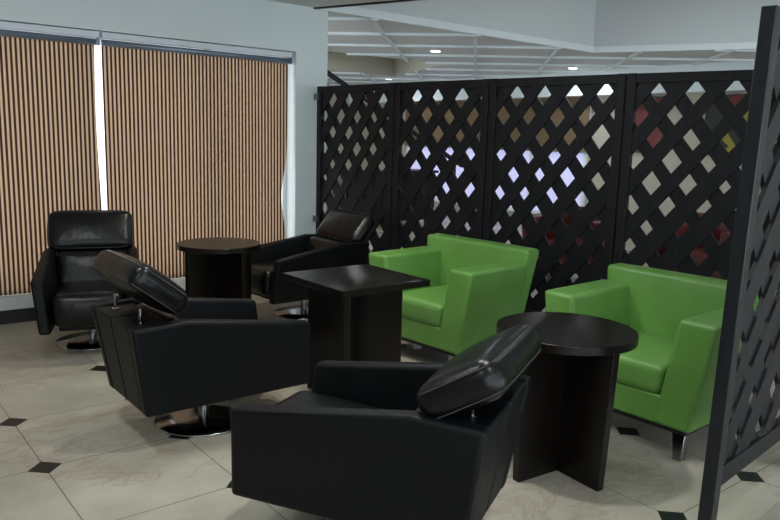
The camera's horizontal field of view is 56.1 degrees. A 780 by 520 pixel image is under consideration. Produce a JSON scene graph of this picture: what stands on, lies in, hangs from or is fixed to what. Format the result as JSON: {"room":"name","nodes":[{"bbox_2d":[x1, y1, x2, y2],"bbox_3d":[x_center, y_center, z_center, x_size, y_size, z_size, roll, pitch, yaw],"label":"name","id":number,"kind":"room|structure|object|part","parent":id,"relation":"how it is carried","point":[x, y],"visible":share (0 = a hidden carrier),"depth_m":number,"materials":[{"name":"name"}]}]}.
{"room":"lounge seating area","nodes":[
{"label":"lounge seating area","id":0,"kind":"room"},
{"bbox_2d":[0,0,327,237],"bbox_3d":[-3.443,-0.731,4.674,7.115,2.520,0.220,-6,12,-38],"label":"wall","id":1,"kind":"structure","parent":0,"point":[302,31],"depth_m":6.17,"materials":[{"name":"white paint"}]},
{"bbox_2d":[0,21,101,295],"bbox_3d":[-3.081,-0.656,4.899,2.268,1.920,0.075,-6,12,-38],"label":"blind","id":2,"kind":"object","parent":1,"relation":"attached to","point":[49,163],"visible":0.79,"depth_m":5.32,"materials":[{"name":"brown wood"}]},
{"bbox_3d":[-3.059,-1.579,4.743,2.260,0.046,0.075,-6,12,-38],"label":"head rail","id":3,"kind":"part","parent":2,"relation":"part of","materials":[{"name":"white metal"}]},
{"bbox_2d":[0,277,184,310],"bbox_3d":[-2.523,0.271,5.580,3.970,0.096,0.220,-6,12,-38],"label":"trim","id":4,"kind":"structure","parent":1,"relation":"attached to","point":[17,301],"depth_m":5.32,"materials":[{"name":"grey paint"}]},
{"bbox_2d":[0,291,251,324],"bbox_3d":[-3.431,0.482,4.762,7.045,0.098,0.012,-6,12,-38],"label":"baseboard","id":5,"kind":"structure","parent":1,"relation":"attached to","point":[27,314],"depth_m":5.33,"materials":[{"name":"black"}]},
{"bbox_2d":[94,39,286,235],"bbox_3d":[-2.519,-0.744,5.509,3.995,1.930,0.040,-6,12,-38],"label":"window","id":6,"kind":"structure","parent":1,"relation":"in","point":[97,49],"depth_m":5.70,"materials":[{"name":"white"}]},
{"bbox_3d":[-2.530,-0.745,5.515,3.985,1.930,0.008,-6,12,-38],"label":"pane","id":7,"kind":"part","parent":6,"relation":"part of","materials":[{"name":"white"}]},
{"bbox_2d":[100,32,292,278],"bbox_3d":[-1.543,-0.816,6.111,1.638,1.920,0.075,-6,12,-38],"label":"blind","id":8,"kind":"object","parent":6,"relation":"attached to","point":[195,133],"visible":0.86,"depth_m":6.03,"materials":[{"name":"brown wood"}]},
{"bbox_3d":[-1.520,-1.739,5.955,1.630,0.046,0.075,-6,12,-38],"label":"head rail","id":9,"kind":"part","parent":8,"relation":"part of","materials":[{"name":"white metal"}]},
{"bbox_2d":[313,0,419,8],"bbox_3d":[3.159,-1.745,4.149,9.024,0.032,0.030,7,11,31],"label":"trim","id":10,"kind":"structure","parent":1,"relation":"attached to","point":[393,1],"depth_m":6.20,"materials":[{"name":"black"}]},
{"bbox_2d":[317,6,756,52],"bbox_3d":[3.200,-2.388,7.889,7.892,0.072,2.495,1,9,-3],"label":"trim","id":11,"kind":"structure","parent":1,"relation":"attached to","point":[354,11],"depth_m":8.21,"materials":[{"name":"white"}]},
{"bbox_2d":[326,84,361,179],"bbox_3d":[-3.177,-2.969,14.846,6.355,3.600,0.200,-6,12,-38],"label":"wall","id":12,"kind":"structure","parent":0,"point":[341,115],"depth_m":16.45,"materials":[{"name":"beige paint"}]},
{"bbox_2d":[0,205,779,519],"bbox_3d":[-0.623,0.346,6.493,13.600,0.050,17.200,-6,12,-38],"label":"floor","id":13,"kind":"structure","parent":0,"point":[72,447],"depth_m":3.15,"materials":[{"name":"tile"}]},
{"bbox_2d":[30,210,138,350],"bbox_3d":[-1.981,0.130,4.840,0.631,0.845,0.935,-2,10,-20],"label":"swivel armchair","id":14,"kind":"object","parent":13,"relation":"on","point":[65,283],"visible":0.85,"depth_m":4.93,"materials":[{"name":"black leather"}]},
{"bbox_3d":[-2.224,0.180,4.773,0.109,0.424,0.892,-1,10,-18],"label":"armrest","id":15,"kind":"part","parent":14,"relation":"part of","materials":[{"name":"black leather"}]},
{"bbox_3d":[-1.984,0.350,4.872,0.344,0.042,0.750,-2,10,-20],"label":"seat","id":16,"kind":"part","parent":14,"relation":"part of","materials":[{"name":"black leather"}]},
{"bbox_2d":[52,280,123,327],"bbox_3d":[-1.940,0.274,4.740,0.406,0.248,0.672,-2,10,-20],"label":"seat cushion","id":17,"kind":"object","parent":14,"relation":"on","point":[72,300],"depth_m":4.44,"materials":[{"name":"black leather"}]},
{"bbox_2d":[56,250,124,287],"bbox_3d":[-2.051,0.070,5.035,0.444,0.270,0.146,-2,-10,-20],"label":"cushion","id":18,"kind":"object","parent":14,"relation":"on","point":[71,265],"depth_m":4.95,"materials":[{"name":"black leather"}]},
{"bbox_3d":[-1.746,0.165,4.943,0.109,0.424,0.892,-2,10,-21],"label":"armrest","id":19,"kind":"part","parent":14,"relation":"part of","materials":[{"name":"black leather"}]},
{"bbox_2d":[91,250,310,436],"bbox_3d":[-0.897,0.367,3.583,0.925,0.850,0.628,-6,12,-38],"label":"swivel armchair","id":20,"kind":"object","parent":13,"relation":"on","point":[179,359],"visible":1,"depth_m":3.33,"materials":[{"name":"black leather"}]},
{"bbox_2d":[137,303,178,321],"bbox_3d":[-1.067,0.362,3.445,0.146,0.270,0.444,-29,25,-32],"label":"cushion","id":21,"kind":"object","parent":20,"relation":"on","point":[155,315],"depth_m":3.34,"materials":[{"name":"black leather"}]},
{"bbox_3d":[-1.068,0.378,3.777,0.892,0.424,0.109,-6,12,-40],"label":"armrest","id":22,"kind":"part","parent":20,"relation":"part of","materials":[{"name":"black leather"}]},
{"bbox_3d":[-0.753,0.452,3.386,0.892,0.424,0.109,-5,12,-36],"label":"armrest","id":23,"kind":"part","parent":20,"relation":"part of","materials":[{"name":"black leather"}]},
{"bbox_2d":[177,237,260,298],"bbox_3d":[-1.202,0.199,5.166,0.570,0.645,0.570,-6,12,-38],"label":"round table","id":24,"kind":"object","parent":13,"relation":"on","point":[216,267],"visible":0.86,"depth_m":5.02,"materials":[{"name":"brown wood"}]},
{"bbox_3d":[-1.202,0.217,5.169,0.539,0.609,0.148,-6,12,-38],"label":"panel","id":25,"kind":"part","parent":24,"relation":"part of","materials":[{"name":"brown wood"}]},
{"bbox_3d":[-1.202,0.217,5.169,0.544,0.609,0.036,9,12,39],"label":"panel","id":26,"kind":"part","parent":24,"relation":"part of","materials":[{"name":"brown wood"}]},
{"bbox_2d":[251,209,375,319],"bbox_3d":[-0.664,0.027,5.815,1.018,0.800,0.628,-7,12,-40],"label":"swivel armchair","id":27,"kind":"object","parent":13,"relation":"on","point":[339,240],"visible":0.75,"depth_m":5.76,"materials":[{"name":"black leather"}]},
{"bbox_3d":[-0.706,0.227,5.817,0.750,0.042,0.344,-7,12,-40],"label":"seat","id":28,"kind":"part","parent":27,"relation":"part of","materials":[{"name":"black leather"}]},
{"bbox_2d":[251,262,273,296],"bbox_3d":[-0.799,0.142,5.720,0.672,0.248,0.406,-7,12,-40],"label":"seat cushion","id":29,"kind":"object","parent":27,"relation":"on","point":[261,272],"depth_m":5.43,"materials":[{"name":"black leather"}]},
{"bbox_3d":[-0.854,0.015,5.988,0.892,0.424,0.109,-6,12,-38],"label":"armrest","id":30,"kind":"part","parent":27,"relation":"part of","materials":[{"name":"black leather"}]},
{"bbox_3d":[-0.524,0.087,5.609,0.892,0.424,0.109,-7,13,-42],"label":"armrest","id":31,"kind":"part","parent":27,"relation":"part of","materials":[{"name":"black leather"}]},
{"bbox_2d":[305,237,341,251],"bbox_3d":[-0.532,-0.036,5.918,0.146,0.270,0.444,20,-5,-41],"label":"cushion","id":32,"kind":"object","parent":27,"relation":"on","point":[311,243],"depth_m":5.93,"materials":[{"name":"black leather"}]},
{"bbox_2d":[313,83,394,264],"bbox_3d":[-0.338,-0.584,6.377,0.067,1.838,1.032,-7,13,-43],"label":"lattice screen","id":33,"kind":"object","parent":13,"relation":"on","point":[384,146],"visible":0.57,"depth_m":6.26,"materials":[{"name":"brown wood"}]},
{"bbox_3d":[-0.642,-0.648,6.707,0.048,1.838,0.055,-7,13,-43],"label":"post","id":34,"kind":"part","parent":33,"relation":"part of","materials":[{"name":"brown wood"}]},
{"bbox_3d":[-0.295,-1.458,6.224,0.038,0.058,0.887,-7,13,-43],"label":"rail","id":35,"kind":"part","parent":33,"relation":"part of","materials":[{"name":"brown wood"}]},
{"bbox_3d":[0.003,-0.518,6.034,0.048,1.838,0.055,-7,13,-43],"label":"post","id":36,"kind":"part","parent":33,"relation":"part of","materials":[{"name":"brown wood"}]},
{"bbox_2d":[282,264,429,387],"bbox_3d":[-0.196,0.409,4.055,0.580,0.650,0.580,-6,12,-38],"label":"square table","id":37,"kind":"object","parent":13,"relation":"on","point":[355,311],"visible":0.7,"depth_m":4.02,"materials":[{"name":"brown wood"}]},
{"bbox_3d":[-0.197,0.426,4.058,0.036,0.615,0.520,3,10,6],"label":"panel","id":38,"kind":"part","parent":37,"relation":"part of","materials":[{"name":"brown wood"}]},
{"bbox_3d":[-0.197,0.426,4.058,0.392,0.615,0.392,-6,12,-38],"label":"panel","id":39,"kind":"part","parent":37,"relation":"part of","materials":[{"name":"brown wood"}]},
{"bbox_2d":[327,169,438,223],"bbox_3d":[-0.121,-1.009,11.838,1.900,0.890,0.560,-6,12,-38],"label":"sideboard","id":40,"kind":"object","parent":13,"relation":"on","point":[404,186],"visible":0.14,"depth_m":11.75,"materials":[{"name":"brown wood"}]},
{"bbox_2d":[231,325,540,519],"bbox_3d":[-0.017,0.598,2.552,0.968,0.781,0.628,6,10,23],"label":"swivel armchair","id":41,"kind":"object","parent":13,"relation":"on","point":[370,440],"visible":1,"depth_m":2.30,"materials":[{"name":"black leather"}]},
{"bbox_2d":[274,391,380,408],"bbox_3d":[-0.154,0.676,2.626,0.672,0.248,0.406,6,10,23],"label":"seat cushion","id":42,"kind":"object","parent":41,"relation":"on","point":[301,398],"depth_m":2.74,"materials":[{"name":"black leather"}]},
{"bbox_3d":[-0.126,0.645,2.328,0.892,0.424,0.109,5,10,22],"label":"armrest","id":43,"kind":"part","parent":41,"relation":"part of","materials":[{"name":"black leather"}]},
{"bbox_3d":[0.080,0.575,2.786,0.892,0.424,0.109,6,10,25],"label":"armrest","id":44,"kind":"part","parent":41,"relation":"part of","materials":[{"name":"black leather"}]},
{"bbox_2d":[327,70,461,221],"bbox_3d":[0.031,-1.388,9.811,2.627,2.313,0.063,-6,12,-38],"label":"handrail","id":45,"kind":"object","parent":13,"relation":"on","point":[331,75],"visible":0.06,"depth_m":9.37,"materials":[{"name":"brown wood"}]},
{"bbox_3d":[0.045,-1.882,9.729,2.627,1.311,0.063,-6,12,-38],"label":"rail","id":46,"kind":"part","parent":45,"relation":"part of","materials":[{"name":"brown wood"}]},
{"bbox_2d":[391,79,489,249],"bbox_3d":[0.365,-0.454,5.710,0.900,1.838,0.048,10,13,41],"label":"lattice screen","id":47,"kind":"object","parent":13,"relation":"on","point":[474,172],"visible":0.59,"depth_m":5.64,"materials":[{"name":"black wood"}]},
{"bbox_3d":[0.051,-0.509,5.988,0.055,1.838,0.048,10,13,41],"label":"post","id":48,"kind":"part","parent":47,"relation":"part of","materials":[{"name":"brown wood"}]},
{"bbox_3d":[0.389,-1.329,5.564,0.790,0.058,0.038,10,13,41],"label":"rail","id":49,"kind":"part","parent":47,"relation":"part of","materials":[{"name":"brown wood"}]},
{"bbox_3d":[0.678,-0.399,5.432,0.055,1.838,0.048,10,13,41],"label":"post","id":50,"kind":"part","parent":47,"relation":"part of","materials":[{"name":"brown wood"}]},
{"bbox_2d":[369,233,538,360],"bbox_3d":[0.397,0.255,4.805,0.668,0.739,0.922,-7,13,-41],"label":"leather armchair","id":51,"kind":"object","parent":13,"relation":"on","point":[475,284],"visible":0.82,"depth_m":4.56,"materials":[{"name":"green leather"}]},
{"bbox_3d":[0.130,0.192,5.003,0.541,0.516,0.258,-7,13,-41],"label":"armrest","id":52,"kind":"part","parent":51,"relation":"part of","materials":[{"name":"green leather"}]},
{"bbox_3d":[0.333,0.428,4.779,0.480,0.136,0.478,-7,13,-41],"label":"seat","id":53,"kind":"part","parent":51,"relation":"part of","materials":[{"name":"green leather"}]},
{"bbox_2d":[402,285,446,326],"bbox_3d":[0.350,0.294,4.769,0.542,0.176,0.455,-7,13,-41],"label":"seat cushion","id":54,"kind":"object","parent":51,"relation":"on","point":[422,306],"depth_m":4.59,"materials":[{"name":"green leather"}]},
{"bbox_3d":[0.573,0.285,4.517,0.541,0.516,0.258,-7,13,-41],"label":"armrest","id":55,"kind":"part","parent":51,"relation":"part of","materials":[{"name":"green leather"}]},
{"bbox_3d":[0.573,0.170,4.949,0.200,0.609,0.899,-7,13,-41],"label":"backrest","id":56,"kind":"part","parent":51,"relation":"part of","materials":[{"name":"green leather"}]},
{"bbox_2d":[483,73,627,312],"bbox_3d":[1.085,-0.328,5.071,1.017,1.838,0.048,10,13,41],"label":"lattice screen","id":57,"kind":"object","parent":13,"relation":"on","point":[499,134],"visible":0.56,"depth_m":4.99,"materials":[{"name":"black wood"}]},
{"bbox_3d":[0.728,-0.390,5.388,0.055,1.838,0.048,10,13,41],"label":"post","id":58,"kind":"part","parent":57,"relation":"part of","materials":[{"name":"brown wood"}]},
{"bbox_3d":[1.109,-1.203,4.925,0.907,0.058,0.038,10,13,41],"label":"rail","id":59,"kind":"part","parent":57,"relation":"part of","materials":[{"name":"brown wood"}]},
{"bbox_3d":[1.442,-0.265,4.755,0.055,1.838,0.048,10,13,41],"label":"post","id":60,"kind":"part","parent":57,"relation":"part of","materials":[{"name":"brown wood"}]},
{"bbox_2d":[521,206,604,273],"bbox_3d":[1.900,-0.167,7.586,0.922,0.739,0.668,9,12,37],"label":"leather armchair","id":61,"kind":"object","parent":13,"relation":"on","point":[550,236],"visible":0.03,"depth_m":7.54,"materials":[{"name":"red leather"}]},
{"bbox_3d":[1.600,-0.223,7.732,0.258,0.516,0.541,9,12,37],"label":"armrest","id":62,"kind":"part","parent":61,"relation":"part of","materials":[{"name":"red leather"}]},
{"bbox_3d":[1.846,0.007,7.550,0.478,0.136,0.480,9,12,37],"label":"seat","id":63,"kind":"part","parent":61,"relation":"part of","materials":[{"name":"red leather"}]},
{"bbox_2d":[548,238,582,257],"bbox_3d":[1.861,-0.127,7.542,0.455,0.176,0.542,9,12,37],"label":"seat cushion","id":64,"kind":"object","parent":61,"relation":"on","point":[551,240],"depth_m":7.41,"materials":[{"name":"red leather"}]},
{"bbox_3d":[2.045,-0.258,7.758,0.899,0.609,0.200,9,12,37],"label":"backrest","id":65,"kind":"part","parent":61,"relation":"part of","materials":[{"name":"red leather"}]},
{"bbox_3d":[2.126,-0.142,7.334,0.258,0.516,0.541,9,12,37],"label":"armrest","id":66,"kind":"part","parent":61,"relation":"part of","materials":[{"name":"red leather"}]},
{"bbox_2d":[496,312,638,491],"bbox_3d":[0.735,0.597,3.141,0.584,0.630,0.584,-6,12,-38],"label":"round table","id":67,"kind":"object","parent":13,"relation":"on","point":[565,426],"visible":0.81,"depth_m":3.04,"materials":[{"name":"brown wood"}]},
{"bbox_3d":[0.735,0.615,3.144,0.544,0.594,0.036,-5,11,-33],"label":"panel","id":68,"kind":"part","parent":67,"relation":"part of","materials":[{"name":"brown wood"}]},
{"bbox_3d":[0.735,0.615,3.144,0.036,0.594,0.544,-5,11,-33],"label":"panel","id":69,"kind":"part","parent":67,"relation":"part of","materials":[{"name":"brown wood"}]},
{"bbox_2d":[545,263,776,461],"bbox_3d":[1.340,0.464,3.707,0.668,0.739,0.922,-6,12,-40],"label":"leather armchair","id":70,"kind":"object","parent":13,"relation":"on","point":[666,382],"visible":0.57,"depth_m":3.50,"materials":[{"name":"green leather"}]},
{"bbox_3d":[1.079,0.400,3.913,0.541,0.516,0.258,-6,12,-40],"label":"armrest","id":71,"kind":"part","parent":70,"relation":"part of","materials":[{"name":"green leather"}]},
{"bbox_3d":[1.273,0.636,3.683,0.480,0.136,0.478,-6,12,-40],"label":"seat","id":72,"kind":"part","parent":70,"relation":"part of","materials":[{"name":"green leather"}]},
{"bbox_2d":[617,331,674,392],"bbox_3d":[1.290,0.503,3.672,0.542,0.176,0.455,-6,12,-40],"label":"seat cushion","id":73,"kind":"object","parent":70,"relation":"on","point":[643,369],"depth_m":3.46,"materials":[{"name":"green leather"}]},
{"bbox_3d":[1.316,0.840,3.326,0.081,0.122,0.063,-6,12,-40],"label":"leg","id":74,"kind":"part","parent":70,"relation":"part of","materials":[{"name":"silver metal"}]},
{"bbox_3d":[1.521,0.380,3.845,0.200,0.609,0.899,-6,12,-40],"label":"backrest","id":75,"kind":"part","parent":70,"relation":"part of","materials":[{"name":"green leather"}]},
{"bbox_3d":[1.506,0.495,3.413,0.541,0.516,0.258,-6,12,-40],"label":"armrest","id":76,"kind":"part","parent":70,"relation":"part of","materials":[{"name":"green leather"}]},
{"bbox_2d":[657,212,730,278],"bbox_3d":[3.114,-0.042,7.035,0.668,0.739,0.922,-4,11,-29],"label":"leather armchair","id":77,"kind":"object","parent":13,"relation":"on","point":[721,233],"visible":0.14,"depth_m":7.05,"materials":[{"name":"red leather"}]},
{"bbox_3d":[2.897,-0.113,7.286,0.541,0.516,0.258,-4,11,-29],"label":"armrest","id":78,"kind":"part","parent":77,"relation":"part of","materials":[{"name":"red leather"}]},
{"bbox_2d":[690,248,707,265],"bbox_3d":[3.058,-0.006,7.010,0.542,0.176,0.455,-4,11,-29],"label":"seat cushion","id":79,"kind":"object","parent":77,"relation":"on","point":[699,255],"depth_m":6.83,"materials":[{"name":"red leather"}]},
{"bbox_3d":[3.319,-0.120,7.138,0.200,0.609,0.899,-4,11,-29],"label":"backrest","id":80,"kind":"part","parent":77,"relation":"part of","materials":[{"name":"red leather"}]},
{"bbox_3d":[3.223,-0.009,6.716,0.541,0.516,0.258,-4,11,-29],"label":"armrest","id":81,"kind":"part","parent":77,"relation":"part of","materials":[{"name":"red leather"}]},
{"bbox_2d":[613,70,779,362],"bbox_3d":[1.850,-0.200,4.434,0.968,1.838,0.049,9,12,38],"label":"lattice screen","id":82,"kind":"object","parent":13,"relation":"on","point":[640,86],"visible":0.41,"depth_m":4.44,"materials":[{"name":"black wood"}]},
{"bbox_3d":[1.493,-0.257,4.713,0.055,1.838,0.048,9,12,38],"label":"post","id":83,"kind":"part","parent":82,"relation":"part of","materials":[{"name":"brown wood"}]},
{"bbox_3d":[1.874,-1.076,4.287,0.858,0.058,0.038,9,12,38],"label":"rail","id":84,"kind":"part","parent":82,"relation":"part of","materials":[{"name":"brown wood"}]},
{"bbox_3d":[2.207,-0.144,4.154,0.055,1.838,0.048,9,12,38],"label":"post","id":85,"kind":"part","parent":82,"relation":"part of","materials":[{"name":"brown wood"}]},
{"bbox_2d":[697,5,779,519],"bbox_3d":[1.490,0.065,2.780,0.965,1.840,0.050,-8,14,-44],"label":"lattice screen","id":86,"kind":"object","parent":13,"relation":"on","point":[741,374],"visible":1,"depth_m":2.53,"materials":[{"name":"black wood"}]},
{"bbox_3d":[1.463,0.726,2.900,0.855,0.075,0.038,-8,14,-44],"label":"rail","id":87,"kind":"part","parent":86,"relation":"part of","materials":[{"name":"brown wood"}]},
{"bbox_2d":[268,0,755,85],"bbox_3d":[-0.554,-2.164,6.074,13.600,0.001,17.200,-6,12,-38],"label":"ceiling","id":88,"kind":"structure","parent":0,"point":[333,26],"depth_m":9.30,"materials":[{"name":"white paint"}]},
{"bbox_2d":[327,51,441,75],"bbox_3d":[-0.509,-3.233,11.429,3.350,0.350,2.300,-6,12,-38],"label":"trim","id":89,"kind":"structure","parent":88,"relation":"attached to","point":[339,61],"depth_m":12.84,"materials":[{"name":"beige"}]},
{"bbox_2d":[362,92,776,234],"bbox_3d":[4.672,-1.999,10.325,0.200,3.600,17.200,-6,12,-38],"label":"wall","id":90,"kind":"structure","parent":0,"point":[671,160],"depth_m":11.05,"materials":[{"name":"beige paint"}]},
{"bbox_2d":[457,101,464,107],"bbox_3d":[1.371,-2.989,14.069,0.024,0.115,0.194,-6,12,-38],"label":"roller blind","id":91,"kind":"object","parent":90,"relation":"attached to","point":[460,103],"depth_m":14.07,"materials":[{"name":"brown fabric"}]},
{"bbox_2d":[406,106,591,213],"bbox_3d":[1.798,-1.966,13.759,0.050,1.950,4.610,-6,12,-38],"label":"window","id":92,"kind":"structure","parent":90,"relation":"in","point":[567,176],"depth_m":13.02,"materials":[{"name":"white"}]},
{"bbox_2d":[405,109,409,121],"bbox_3d":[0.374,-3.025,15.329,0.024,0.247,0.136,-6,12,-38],"label":"roller blind","id":93,"kind":"object","parent":92,"relation":"attached to","point":[407,114],"depth_m":15.35,"materials":[{"name":"brown fabric"}]},
{"bbox_2d":[422,106,431,122],"bbox_3d":[0.759,-2.951,14.850,0.024,0.318,0.279,-6,12,-38],"label":"roller blind","id":94,"kind":"object","parent":92,"relation":"attached to","point":[427,113],"depth_m":14.85,"materials":[{"name":"brown fabric"}]},
{"bbox_2d":[433,125,442,142],"bbox_3d":[0.969,-2.519,14.641,0.024,0.335,0.270,-6,12,-38],"label":"roller blind","id":95,"kind":"object","parent":92,"relation":"attached to","point":[438,133],"depth_m":14.64,"materials":[{"name":"brown fabric"}]},
{"bbox_2d":[445,109,453,124],"bbox_3d":[1.174,-2.801,14.343,0.024,0.289,0.234,-6,12,-38],"label":"roller blind","id":96,"kind":"object","parent":92,"relation":"attached to","point":[449,116],"depth_m":14.35,"materials":[{"name":"brown fabric"}]},
{"bbox_2d":[456,129,463,141],"bbox_3d":[1.362,-2.407,14.156,0.024,0.228,0.196,-6,12,-38],"label":"roller blind","id":97,"kind":"object","parent":92,"relation":"attached to","point":[460,135],"depth_m":14.16,"materials":[{"name":"brown fabric"}]},
{"bbox_2d":[467,108,478,125],"bbox_3d":[1.577,-2.703,13.845,0.024,0.315,0.289,-6,12,-38],"label":"roller blind","id":98,"kind":"object","parent":92,"relation":"attached to","point":[474,114],"depth_m":13.84,"materials":[{"name":"brown fabric"}]},
{"bbox_3d":[1.787,-1.599,13.839,0.012,1.100,4.520,-6,12,-38],"label":"pane","id":99,"kind":"part","parent":92,"relation":"part of","materials":[{"name":"white"}]},
{"bbox_2d":[498,105,509,123],"bbox_3d":[2.068,-2.629,13.231,0.024,0.320,0.272,-6,12,-38],"label":"roller blind","id":100,"kind":"object","parent":92,"relation":"attached to","point":[503,114],"depth_m":13.24,"materials":[{"name":"brown fabric"}]},
{"bbox_2d":[511,128,519,140],"bbox_3d":[2.246,-2.238,13.057,0.024,0.211,0.192,-6,12,-38],"label":"roller blind","id":101,"kind":"object","parent":92,"relation":"attached to","point":[515,134],"depth_m":13.06,"materials":[{"name":"brown fabric"}]},
{"bbox_2d":[524,106,534,123],"bbox_3d":[2.441,-2.529,12.771,0.024,0.291,0.227,-6,12,-38],"label":"roller blind","id":102,"kind":"object","parent":92,"relation":"attached to","point":[529,115],"depth_m":12.77,"materials":[{"name":"brown fabric"}]},
{"bbox_2d":[536,128,548,145],"bbox_3d":[2.629,-2.114,12.587,0.024,0.288,0.265,-6,12,-38],"label":"roller blind","id":103,"kind":"object","parent":92,"relation":"attached to","point":[542,136],"depth_m":12.58,"materials":[{"name":"brown fabric"}]},
{"bbox_2d":[551,107,564,126],"bbox_3d":[2.828,-2.401,12.296,0.024,0.313,0.275,-6,12,-38],"label":"roller blind","id":104,"kind":"object","parent":92,"relation":"attached to","point":[557,117],"depth_m":12.30,"materials":[{"name":"brown fabric"}]},
{"bbox_2d":[564,128,575,144],"bbox_3d":[2.991,-2.047,12.137,0.024,0.262,0.224,-6,12,-38],"label":"roller blind","id":105,"kind":"object","parent":92,"relation":"attached to","point":[570,136],"depth_m":12.13,"materials":[{"name":"brown fabric"}]},
{"bbox_2d":[579,105,589,125],"bbox_3d":[3.163,-2.343,11.879,0.024,0.317,0.191,-6,12,-38],"label":"roller blind","id":106,"kind":"object","parent":92,"relation":"attached to","point":[584,117],"depth_m":11.86,"materials":[{"name":"brown fabric"}]},
{"bbox_2d":[513,99,521,105],"bbox_3d":[2.262,-2.789,12.963,0.024,0.106,0.188,-6,12,-38],"label":"roller blind","id":107,"kind":"object","parent":90,"relation":"attached to","point":[517,101],"depth_m":12.96,"materials":[{"name":"brown fabric"}]},
{"bbox_2d":[539,98,547,104],"bbox_3d":[2.628,-2.709,12.510,0.024,0.103,0.175,-6,12,-38],"label":"roller blind","id":108,"kind":"object","parent":90,"relation":"attached to","point":[543,100],"depth_m":12.51,"materials":[{"name":"brown"}]},
{"bbox_2d":[348,61,754,103],"bbox_3d":[4.514,-2.483,9.976,0.400,0.380,17.000,-6,12,-38],"label":"trim","id":109,"kind":"structure","parent":90,"relation":"attached to","point":[735,87],"depth_m":10.89,"materials":[{"name":"white"}]},
{"bbox_2d":[354,0,779,46],"bbox_3d":[4.829,-2.428,5.655,10.149,0.950,4.465,7,11,31],"label":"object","id":110,"kind":"structure","parent":90,"relation":"attached to","point":[594,23],"depth_m":8.49,"materials":[{"name":"white paint"}]},
{"bbox_2d":[566,97,580,106],"bbox_3d":[3.017,-2.598,12.031,0.024,0.148,0.283,-6,12,-38],"label":"roller blind","id":111,"kind":"object","parent":90,"relation":"attached to","point":[573,100],"depth_m":12.03,"materials":[{"name":"brown"}]},
{"bbox_2d":[635,96,663,152],"bbox_3d":[3.887,-2.052,11.124,0.035,0.840,0.620,-6,12,-38],"label":"painting","id":112,"kind":"object","parent":90,"relation":"attached to","point":[656,135],"visible":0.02,"depth_m":11.06,"materials":[{"name":"red fabric"}]},
{"bbox_2d":[705,94,747,154],"bbox_3d":[4.764,-1.847,10.038,0.035,0.840,0.940,-6,12,-38],"label":"painting","id":113,"kind":"object","parent":90,"relation":"attached to","point":[713,116],"visible":0.07,"depth_m":10.16,"materials":[{"name":"fabric"}]}
]}

